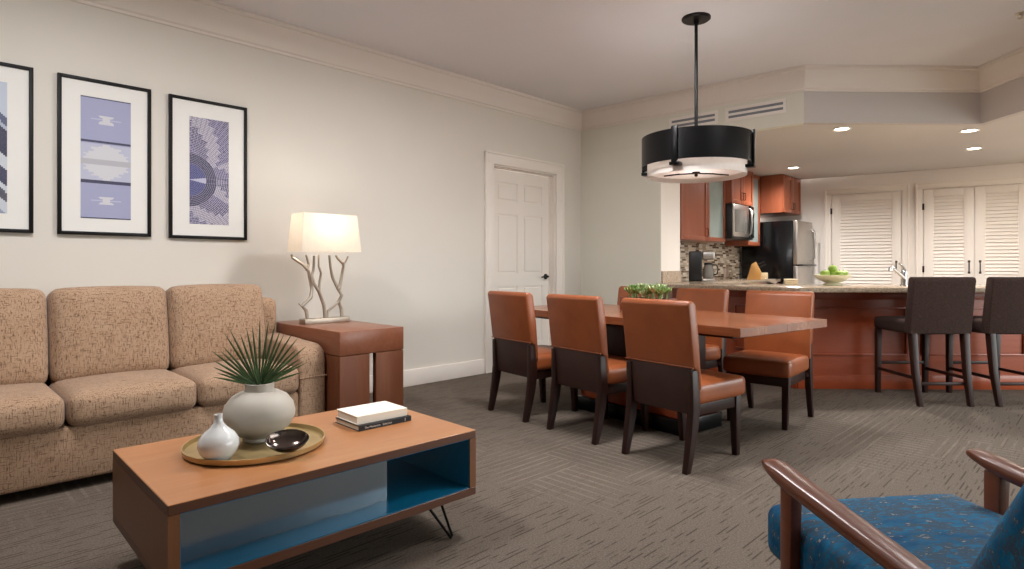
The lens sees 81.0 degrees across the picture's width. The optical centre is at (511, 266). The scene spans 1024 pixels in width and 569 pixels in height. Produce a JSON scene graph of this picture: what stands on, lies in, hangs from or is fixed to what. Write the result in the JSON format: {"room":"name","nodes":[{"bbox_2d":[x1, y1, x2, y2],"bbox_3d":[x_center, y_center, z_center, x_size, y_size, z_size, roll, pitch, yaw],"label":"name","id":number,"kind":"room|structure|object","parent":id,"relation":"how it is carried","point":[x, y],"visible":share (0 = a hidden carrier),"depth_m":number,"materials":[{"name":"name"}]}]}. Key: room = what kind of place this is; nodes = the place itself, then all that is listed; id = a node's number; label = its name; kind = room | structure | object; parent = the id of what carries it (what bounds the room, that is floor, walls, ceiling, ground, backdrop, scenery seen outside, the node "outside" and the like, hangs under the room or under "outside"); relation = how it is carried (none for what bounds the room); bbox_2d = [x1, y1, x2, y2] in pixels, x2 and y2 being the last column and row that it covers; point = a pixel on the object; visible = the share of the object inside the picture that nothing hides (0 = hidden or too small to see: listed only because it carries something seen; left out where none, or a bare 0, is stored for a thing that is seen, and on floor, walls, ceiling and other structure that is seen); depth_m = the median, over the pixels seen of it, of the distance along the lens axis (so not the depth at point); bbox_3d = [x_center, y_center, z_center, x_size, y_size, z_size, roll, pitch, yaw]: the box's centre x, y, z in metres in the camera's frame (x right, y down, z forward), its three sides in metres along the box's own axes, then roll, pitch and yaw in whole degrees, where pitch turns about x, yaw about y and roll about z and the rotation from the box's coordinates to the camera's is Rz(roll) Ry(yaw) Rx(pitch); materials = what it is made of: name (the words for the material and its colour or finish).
{"room":"hotel room","nodes":[
{"label":"hotel room","id":0,"kind":"room"},
{"bbox_2d":[0,0,580,374],"bbox_3d":[-4.197,-0.435,2.347,0.163,3.050,14.700,0,0,45],"label":"wall","id":1,"kind":"structure","parent":0,"point":[407,162],"depth_m":4.79,"materials":[{"name":"paint"}]},
{"bbox_2d":[0,62,33,232],"bbox_3d":[-3.027,-0.692,3.388,0.024,0.982,0.510,0,0,45],"label":"framed picture","id":2,"kind":"object","parent":1,"relation":"attached to","point":[16,81],"visible":1,"depth_m":3.51},
{"bbox_2d":[0,81,6,213],"bbox_3d":[-3.025,-0.690,3.385,0.001,0.760,0.270,0,0,45],"label":"print","id":3,"kind":"object","parent":2,"relation":"attached to","point":[3,85],"depth_m":3.47},
{"bbox_2d":[57,72,150,236],"bbox_3d":[-2.589,-0.692,3.828,0.024,0.982,0.503,0,0,45],"label":"framed picture","id":4,"kind":"object","parent":1,"relation":"attached to","point":[104,127],"visible":1,"depth_m":3.81},
{"bbox_2d":[81,95,130,219],"bbox_3d":[-2.586,-0.688,3.825,0.001,0.764,0.270,0,0,45],"label":"print","id":5,"kind":"object","parent":4,"relation":"attached to","point":[105,123],"depth_m":3.82},
{"bbox_2d":[168,94,246,239],"bbox_3d":[-2.151,-0.688,4.266,0.024,0.980,0.520,0,0,45],"label":"framed picture","id":6,"kind":"object","parent":1,"relation":"attached to","point":[207,140],"visible":1,"depth_m":4.25},
{"bbox_2d":[190,116,228,224],"bbox_3d":[-2.149,-0.676,4.263,0.001,0.748,0.262,0,0,45],"label":"print","id":7,"kind":"object","parent":6,"relation":"attached to","point":[209,139],"depth_m":4.26},
{"bbox_2d":[370,359,484,392],"bbox_3d":[-4.176,1.015,2.242,0.018,0.150,14.180,0,0,45],"label":"baseboard","id":8,"kind":"structure","parent":1,"relation":"attached to","point":[418,376],"depth_m":5.74,"materials":[{"name":"paint"}]},
{"bbox_2d":[484,150,563,373],"bbox_3d":[0.107,-0.052,6.640,0.194,2.285,1.243,0,0,45],"label":"door","id":9,"kind":"structure","parent":1,"relation":"in","point":[524,197],"depth_m":6.64,"materials":[{"name":"paint"}]},
{"bbox_2d":[0,371,1023,568],"bbox_3d":[-1.550,1.130,3.800,16.900,0.080,12.400,0,0,0],"label":"floor","id":10,"kind":"structure","parent":0,"point":[544,498],"depth_m":2.98,"materials":[{"name":"carpet"}]},
{"bbox_2d":[0,284,326,494],"bbox_3d":[-2.247,0.600,3.403,0.952,0.979,2.120,0,0,45],"label":"sofa","id":11,"kind":"object","parent":10,"relation":"on","point":[87,373],"visible":0.89,"depth_m":3.27,"materials":[{"name":"beige fabric"}]},
{"bbox_2d":[0,288,47,384],"bbox_3d":[-2.761,0.385,3.086,0.280,0.548,0.588,0,0,45],"label":"cushion","id":12,"kind":"object","parent":11,"relation":"on","point":[23,311],"depth_m":3.14,"materials":[{"name":"beige fabric"}]},
{"bbox_2d":[0,383,64,438],"bbox_3d":[-2.549,0.697,2.874,0.633,0.207,0.584,0,0,45],"label":"seat cushion","id":13,"kind":"object","parent":11,"relation":"on","point":[27,410],"depth_m":2.81,"materials":[{"name":"beige fabric"}]},
{"bbox_2d":[46,286,168,381],"bbox_3d":[-2.346,0.385,3.503,0.280,0.548,0.588,0,0,45],"label":"cushion","id":14,"kind":"object","parent":11,"relation":"on","point":[92,330],"depth_m":3.39,"materials":[{"name":"beige fabric"}]},
{"bbox_2d":[49,369,195,425],"bbox_3d":[-2.134,0.697,3.291,0.633,0.207,0.584,0,0,45],"label":"seat cushion","id":15,"kind":"object","parent":11,"relation":"on","point":[99,397],"depth_m":3.12,"materials":[{"name":"beige fabric"}]},
{"bbox_2d":[165,284,265,369],"bbox_3d":[-1.931,0.385,3.919,0.280,0.548,0.588,0,0,45],"label":"cushion","id":16,"kind":"object","parent":11,"relation":"on","point":[199,317],"depth_m":3.79,"materials":[{"name":"beige fabric"}]},
{"bbox_2d":[170,359,298,406],"bbox_3d":[-1.719,0.697,3.707,0.633,0.207,0.584,0,0,45],"label":"seat cushion","id":17,"kind":"object","parent":11,"relation":"on","point":[210,391],"depth_m":3.47,"materials":[{"name":"beige fabric"}]},
{"bbox_2d":[113,409,475,568],"bbox_3d":[-0.807,0.880,2.336,1.135,0.420,0.720,0,0,-44],"label":"coffee table","id":18,"kind":"object","parent":10,"relation":"on","point":[173,511],"visible":0.96,"depth_m":2.06,"materials":[{"name":"brown wood"}]},
{"bbox_2d":[181,423,324,465],"bbox_3d":[-0.958,0.657,2.246,0.494,0.024,0.494,0,0,0],"label":"tray","id":19,"kind":"object","parent":18,"relation":"on","point":[246,454],"visible":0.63,"depth_m":2.14,"materials":[{"name":"gold metal"}]},
{"bbox_2d":[197,413,239,459],"bbox_3d":[-1.010,0.585,2.065,0.132,0.155,0.132,0,0,0],"label":"bud vase","id":20,"kind":"object","parent":19,"relation":"on","point":[219,442],"visible":0.94,"depth_m":2.02,"materials":[{"name":"white ceramic"}]},
{"bbox_2d":[222,382,294,443],"bbox_3d":[-0.968,0.552,2.300,0.259,0.220,0.259,0,0,0],"label":"vase","id":21,"kind":"object","parent":19,"relation":"on","point":[254,413],"visible":0.88,"depth_m":2.21,"materials":[{"name":"ceramic"}]},
{"bbox_2d":[212,321,305,384],"bbox_3d":[-0.955,0.416,2.278,0.337,0.432,0.067,0,0,-23],"label":"frond","id":22,"kind":"object","parent":21,"relation":"in","point":[258,375],"visible":0.84,"depth_m":2.29,"materials":[{"name":"green plant"}]},
{"bbox_2d":[265,429,308,452],"bbox_3d":[-0.788,0.614,2.107,0.145,0.064,0.099,0,0,-27],"label":"bowl","id":23,"kind":"object","parent":19,"relation":"on","point":[287,440],"visible":1,"depth_m":2.13,"materials":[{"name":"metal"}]},
{"bbox_2d":[335,414,410,431],"bbox_3d":[-0.601,0.659,2.600,0.255,0.022,0.201,0,0,-44],"label":"book","id":24,"kind":"object","parent":18,"relation":"on","point":[372,425],"visible":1,"depth_m":2.52,"materials":[{"name":"black paper"}]},
{"bbox_2d":[336,401,406,424],"bbox_3d":[-0.608,0.631,2.606,0.240,0.034,0.185,0,0,-43],"label":"book","id":25,"kind":"object","parent":24,"relation":"on","point":[383,410],"visible":1,"depth_m":2.57,"materials":[{"name":"white paper"}]},
{"bbox_2d":[276,320,402,411],"bbox_3d":[-1.258,0.748,4.261,1.000,0.685,0.480,0,0,45],"label":"end table","id":26,"kind":"object","parent":10,"relation":"on","point":[346,346],"visible":0.48,"depth_m":3.89,"materials":[{"name":"brown wood"}]},
{"bbox_2d":[287,212,360,324],"bbox_3d":[-1.369,0.013,4.354,0.230,0.785,0.489,0,0,45],"label":"table lamp","id":27,"kind":"object","parent":26,"relation":"on","point":[308,232],"visible":1,"depth_m":4.28,"materials":[{"name":"white fabric"}]},
{"bbox_2d":[488,291,577,422],"bbox_3d":[0.178,0.635,4.549,0.565,0.910,0.476,0,0,-37],"label":"dining chair","id":28,"kind":"object","parent":10,"relation":"on","point":[515,349],"visible":0.83,"depth_m":4.36,"materials":[{"name":"brown leather"}]},
{"bbox_2d":[546,294,648,444],"bbox_3d":[0.594,0.635,4.019,0.565,0.910,0.476,0,0,-37],"label":"dining chair","id":29,"kind":"object","parent":10,"relation":"on","point":[580,359],"visible":0.86,"depth_m":3.83,"materials":[{"name":"brown leather"}]},
{"bbox_2d":[617,286,660,304],"bbox_3d":[0.986,0.635,5.402,0.565,0.910,0.476,0,0,-37],"label":"dining chair","id":30,"kind":"object","parent":10,"relation":"on","point":[621,292],"visible":0.05,"depth_m":5.66,"materials":[{"name":"brown leather"}]},
{"bbox_2d":[534,304,826,435],"bbox_3d":[0.974,0.710,4.358,0.959,0.760,2.120,0,0,-37],"label":"dining table","id":31,"kind":"object","parent":10,"relation":"on","point":[728,325],"visible":0.32,"depth_m":4.00,"materials":[{"name":"brown wood"}]},
{"bbox_2d":[620,283,676,310],"bbox_3d":[0.992,0.225,4.396,0.200,0.210,0.416,0,0,-37],"label":"planter","id":32,"kind":"object","parent":31,"relation":"on","point":[659,290],"visible":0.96,"depth_m":4.35,"materials":[{"name":"green wood"}]},
{"bbox_2d":[621,298,744,474],"bbox_3d":[1.002,0.635,3.491,0.565,0.910,0.476,0,0,-37],"label":"dining chair","id":33,"kind":"object","parent":10,"relation":"on","point":[663,370],"visible":1,"depth_m":3.33,"materials":[{"name":"orange leather"}]},
{"bbox_2d":[676,288,728,372],"bbox_3d":[1.396,0.635,4.877,0.565,0.910,0.476,0,0,-37],"label":"dining chair","id":34,"kind":"object","parent":10,"relation":"on","point":[716,300],"visible":0.27,"depth_m":4.85,"materials":[{"name":"brown leather"}]},
{"bbox_2d":[723,290,814,430],"bbox_3d":[1.842,0.635,4.314,0.476,0.910,0.565,0,0,41],"label":"dining chair","id":35,"kind":"object","parent":10,"relation":"on","point":[783,360],"visible":0.92,"depth_m":4.32,"materials":[{"name":"brown leather"}]},
{"bbox_2d":[742,220,815,283],"bbox_3d":[4.043,0.200,9.074,0.870,1.740,0.706,0,0,43],"label":"refrigerator","id":36,"kind":"object","parent":10,"relation":"on","point":[785,248],"visible":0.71,"depth_m":8.80,"materials":[{"name":"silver metal"}]},
{"bbox_2d":[672,288,1023,389],"bbox_3d":[4.120,0.654,5.507,5.101,0.872,0.987,0,0,13],"label":"kitchen island","id":37,"kind":"object","parent":10,"relation":"on","point":[843,350],"depth_m":5.36,"materials":[{"name":"brown wood"}]},
{"bbox_2d":[762,449,1023,568],"bbox_3d":[1.053,0.604,1.256,0.686,0.973,0.973,0,0,-8],"label":"armchair","id":38,"kind":"object","parent":10,"relation":"on","point":[809,528],"visible":1,"depth_m":1.46,"materials":[{"name":"blue fabric"}]},
{"bbox_2d":[768,494,1002,568],"bbox_3d":[1.049,0.730,1.374,0.596,0.185,0.740,0,0,-8],"label":"seat cushion","id":39,"kind":"object","parent":38,"relation":"on","point":[943,531],"depth_m":1.49,"materials":[{"name":"blue fabric"}]},
{"bbox_2d":[970,484,1023,568],"bbox_3d":[1.095,0.405,0.961,0.576,0.575,0.376,0,0,-8],"label":"cushion","id":40,"kind":"object","parent":38,"relation":"on","point":[1004,549],"depth_m":0.97,"materials":[{"name":"blue fabric"}]},
{"bbox_2d":[874,277,975,406],"bbox_3d":[3.385,0.584,4.956,0.490,1.012,0.578,0,0,0],"label":"bar stool","id":41,"kind":"object","parent":10,"relation":"on","point":[934,305],"visible":1,"depth_m":4.72,"materials":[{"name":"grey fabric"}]},
{"bbox_2d":[945,277,1023,406],"bbox_3d":[4.000,0.584,4.951,0.490,1.012,0.578,0,0,0],"label":"bar stool","id":42,"kind":"object","parent":10,"relation":"on","point":[1003,308],"visible":0.82,"depth_m":4.72,"materials":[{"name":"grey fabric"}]},
{"bbox_3d":[2.855,0.654,8.070,0.605,0.873,2.320,0,0,43],"label":"base cabinet","id":43,"kind":"object","parent":10,"relation":"on","visible":0},
{"bbox_2d":[656,279,985,292],"bbox_3d":[4.061,0.196,6.030,5.181,0.040,3.658,0,0,44],"label":"countertop","id":44,"kind":"structure","parent":43,"relation":"on","point":[730,284],"depth_m":5.47,"materials":[{"name":"stone"}]},
{"bbox_2d":[661,271,680,282],"bbox_3d":[1.786,0.110,6.723,0.020,0.130,0.400,0,0,45],"label":"block","id":45,"kind":"object","parent":44,"relation":"on","point":[666,276],"visible":0.98,"depth_m":6.69,"materials":[{"name":"stone"}]},
{"bbox_2d":[689,251,718,280],"bbox_3d":[2.382,-0.009,7.461,0.349,0.370,0.210,0,0,15],"label":"coffee maker","id":46,"kind":"object","parent":44,"relation":"on","point":[695,257],"visible":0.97,"depth_m":7.39,"materials":[{"name":"black plastic"}]},
{"bbox_2d":[747,261,765,279],"bbox_3d":[3.449,0.047,8.467,0.246,0.257,0.110,0,0,23],"label":"knife block","id":47,"kind":"object","parent":44,"relation":"on","point":[755,272],"visible":0.97,"depth_m":8.43,"materials":[{"name":"brown wood"}]},
{"bbox_2d":[761,273,767,278],"bbox_3d":[3.598,0.128,8.565,0.100,0.095,0.070,0,0,23],"label":"wooden box","id":48,"kind":"object","parent":44,"relation":"on","point":[763,275],"visible":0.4,"depth_m":8.53,"materials":[{"name":"brown wood"}]},
{"bbox_2d":[765,279,777,283],"bbox_3d":[2.680,0.149,6.200,0.132,0.052,0.131,0,0,0],"label":"dish","id":49,"kind":"object","parent":44,"relation":"on","point":[768,281],"visible":0.98,"depth_m":6.16,"materials":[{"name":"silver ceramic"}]},
{"bbox_2d":[783,279,797,283],"bbox_3d":[2.842,0.148,6.120,0.134,0.056,0.092,0,0,17],"label":"folded cloth","id":50,"kind":"object","parent":44,"relation":"on","point":[786,281],"visible":0.96,"depth_m":6.08,"materials":[{"name":"beige fabric"}]},
{"bbox_2d":[814,275,851,284],"bbox_3d":[3.115,0.126,5.830,0.326,0.099,0.326,0,0,0],"label":"fruit bowl","id":51,"kind":"object","parent":44,"relation":"on","point":[829,279],"visible":0.94,"depth_m":5.74,"materials":[{"name":"ceramic"}]},
{"bbox_2d":[821,270,829,274],"bbox_3d":[3.027,0.063,5.795,0.082,0.088,0.082,0,0,0],"label":"apple","id":52,"kind":"object","parent":51,"relation":"in","point":[824,272],"visible":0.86,"depth_m":5.76,"materials":[{"name":"green food"}]},
{"bbox_2d":[828,264,836,272],"bbox_3d":[3.114,0.017,5.828,0.081,0.089,0.081,0,0,-5],"label":"apple","id":53,"kind":"object","parent":51,"relation":"in","point":[832,268],"visible":0.94,"depth_m":5.80,"materials":[{"name":"green food"}]},
{"bbox_2d":[834,269,842,274],"bbox_3d":[3.125,0.068,5.739,0.080,0.089,0.080,0,0,-23],"label":"apple","id":54,"kind":"object","parent":51,"relation":"in","point":[837,272],"visible":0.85,"depth_m":5.71,"materials":[{"name":"green food"}]},
{"bbox_2d":[888,262,907,285],"bbox_3d":[3.573,0.066,5.564,0.256,0.220,0.067,0,0,-22],"label":"tap","id":55,"kind":"object","parent":44,"relation":"on","point":[903,275],"visible":0.99,"depth_m":5.57,"materials":[{"name":"silver metal"}]},
{"bbox_2d":[211,0,1023,110],"bbox_3d":[-1.575,-1.910,3.775,16.850,0.100,12.250,0,0,0],"label":"ceiling","id":56,"kind":"structure","parent":0,"point":[582,55],"depth_m":4.84,"materials":[{"name":"paint"}]},
{"bbox_2d":[641,12,755,182],"bbox_3d":[1.375,-1.266,4.480,0.796,1.188,0.796,0,0,0],"label":"pendant light","id":57,"kind":"object","parent":56,"relation":"hanging from","point":[697,153],"visible":1,"depth_m":4.20,"materials":[{"name":"black metal"}]},
{"bbox_2d":[1015,11,1023,19],"bbox_3d":[3.730,-1.841,4.400,0.068,0.039,0.068,0,0,0],"label":"sprinkler","id":58,"kind":"object","parent":56,"relation":"attached to","point":[1019,14],"visible":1,"depth_m":4.39,"materials":[{"name":"silver metal"}]},
{"bbox_2d":[581,91,803,304],"bbox_3d":[1.921,-0.385,6.606,2.524,2.950,0.423,0,0,41],"label":"wall","id":59,"kind":"structure","parent":0,"point":[620,207],"depth_m":6.91,"materials":[{"name":"grey paint"}]},
{"bbox_2d":[660,182,679,297],"bbox_3d":[1.777,-0.130,6.739,0.012,2.440,0.411,0,0,45],"label":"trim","id":60,"kind":"structure","parent":59,"relation":"attached to","point":[669,192],"depth_m":6.72,"materials":[{"name":"paint"}]},
{"bbox_2d":[669,110,717,128],"bbox_3d":[1.909,-1.542,6.336,0.540,0.135,0.010,0,0,41],"label":"air vent","id":61,"kind":"object","parent":59,"relation":"in","point":[706,118],"visible":0.86,"depth_m":6.30,"materials":[{"name":"metal"}]},
{"bbox_2d":[725,98,786,121],"bbox_3d":[2.394,-1.542,5.911,0.590,0.135,0.011,0,0,41],"label":"air vent","id":62,"kind":"object","parent":59,"relation":"in","point":[778,106],"visible":1,"depth_m":5.90,"materials":[{"name":"metal"}]},
{"bbox_2d":[747,113,1023,179],"bbox_3d":[4.021,-1.400,3.775,5.759,0.100,11.950,0,0,0],"label":"ceiling","id":63,"kind":"structure","parent":0,"point":[819,151],"depth_m":6.78,"materials":[{"name":"paint"}]},
{"bbox_2d":[832,127,851,131],"bbox_3d":[3.220,-1.345,5.860,0.170,0.009,0.170,0,0,0],"label":"recessed light","id":64,"kind":"object","parent":63,"relation":"in","point":[839,129],"visible":1,"depth_m":5.86,"materials":[{"name":"paint"}]},
{"bbox_2d":[959,129,979,132],"bbox_3d":[4.520,-1.345,5.930,0.170,0.009,0.170,0,0,0],"label":"recessed light","id":65,"kind":"object","parent":63,"relation":"in","point":[965,130],"visible":1,"depth_m":5.92,"materials":[{"name":"paint"}]},
{"bbox_2d":[965,147,982,149],"bbox_3d":[5.250,-1.345,6.820,0.170,0.009,0.170,0,0,0],"label":"recessed light","id":66,"kind":"object","parent":63,"relation":"in","point":[971,148],"visible":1,"depth_m":6.82,"materials":[{"name":"paint"}]},
{"bbox_2d":[760,163,1023,283],"bbox_3d":[5.589,-0.180,8.588,4.300,2.540,0.120,0,0,36],"label":"wall","id":67,"kind":"structure","parent":0,"point":[812,190],"depth_m":8.70,"materials":[{"name":"paint"}]},
{"bbox_2d":[825,184,908,283],"bbox_3d":[5.174,-0.041,8.786,1.065,2.261,0.075,0,0,36],"label":"door","id":68,"kind":"structure","parent":67,"relation":"in","point":[866,228],"depth_m":8.78,"materials":[{"name":"paint"}]},
{"bbox_2d":[916,176,1023,283],"bbox_3d":[6.194,-0.041,8.035,1.310,2.261,0.075,0,0,36],"label":"door","id":69,"kind":"structure","parent":67,"relation":"in","point":[999,208],"depth_m":8.06,"materials":[{"name":"paint"}]},
{"bbox_2d":[803,76,1023,125],"bbox_3d":[3.648,-1.605,1.801,1.826,0.509,8.004,0,0,0],"label":"soffit","id":70,"kind":"structure","parent":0,"point":[1006,100],"depth_m":5.64,"materials":[{"name":"paint"}]},
{"bbox_2d":[69,0,1023,130],"bbox_3d":[-2.385,-1.752,2.217,13.609,0.215,10.131,0,0,0],"label":"trim","id":71,"kind":"structure","parent":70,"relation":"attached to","point":[210,18],"depth_m":5.56,"materials":[{"name":"paint"}]},
{"bbox_3d":[2.556,-0.180,8.303,0.120,2.540,3.650,0,0,43],"label":"wall","id":72,"kind":"structure","parent":0,"visible":0},
{"bbox_2d":[680,242,740,279],"bbox_3d":[2.604,-0.083,8.258,0.012,0.515,2.650,0,0,43],"label":"wall","id":73,"kind":"structure","parent":72,"relation":"attached to","point":[726,257],"depth_m":8.57,"materials":[{"name":"tile"}]},
{"bbox_2d":[680,182,708,241],"bbox_3d":[2.130,-0.838,7.482,0.381,1.015,0.710,0,0,43],"label":"upper cabinet","id":74,"kind":"object","parent":73,"relation":"attached to","point":[693,196],"visible":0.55,"depth_m":7.39,"materials":[{"name":"brown wood"}]},
{"bbox_2d":[693,181,726,242],"bbox_3d":[2.557,-0.838,7.936,0.381,1.015,0.533,0,0,43],"label":"upper cabinet","id":75,"kind":"object","parent":73,"relation":"attached to","point":[716,190],"visible":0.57,"depth_m":7.84,"materials":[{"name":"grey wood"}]},
{"bbox_2d":[724,269,728,277],"bbox_3d":[3.153,0.090,8.826,0.010,0.130,0.170,0,0,43],"label":"outlet plate","id":76,"kind":"object","parent":73,"relation":"attached to","point":[726,271],"visible":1,"depth_m":8.82,"materials":[{"name":"beige plastic"}]},
{"bbox_2d":[724,175,761,246],"bbox_3d":[3.409,-0.828,8.842,0.381,1.035,0.455,0,0,43],"label":"upper cabinet","id":77,"kind":"object","parent":73,"relation":"attached to","point":[756,241],"visible":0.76,"depth_m":8.79,"materials":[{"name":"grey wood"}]},
{"bbox_2d":[725,171,752,206],"bbox_3d":[3.026,-1.100,8.376,0.461,0.490,0.740,0,0,43],"label":"upper cabinet","id":78,"kind":"object","parent":72,"relation":"attached to","point":[739,191],"visible":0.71,"depth_m":8.21,"materials":[{"name":"brown wood"}]},
{"bbox_2d":[725,203,753,240],"bbox_3d":[3.043,-0.614,8.356,0.488,0.468,0.715,0,0,43],"label":"microwave","id":79,"kind":"object","parent":78,"relation":"attached to","point":[739,219],"visible":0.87,"depth_m":8.11,"materials":[{"name":"silver metal"}]},
{"bbox_2d":[741,247,741,277],"bbox_3d":[3.526,-0.083,9.235,0.016,0.515,0.034,0,0,43],"label":"trim","id":80,"kind":"structure","parent":72,"relation":"attached to","point":[741,247],"depth_m":9.23,"materials":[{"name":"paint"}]},
{"bbox_2d":[760,174,800,217],"bbox_3d":[3.949,-1.070,9.175,0.711,0.550,0.750,0,0,43],"label":"upper cabinet","id":81,"kind":"object","parent":72,"relation":"attached to","point":[780,195],"visible":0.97,"depth_m":8.85,"materials":[{"name":"brown wood"}]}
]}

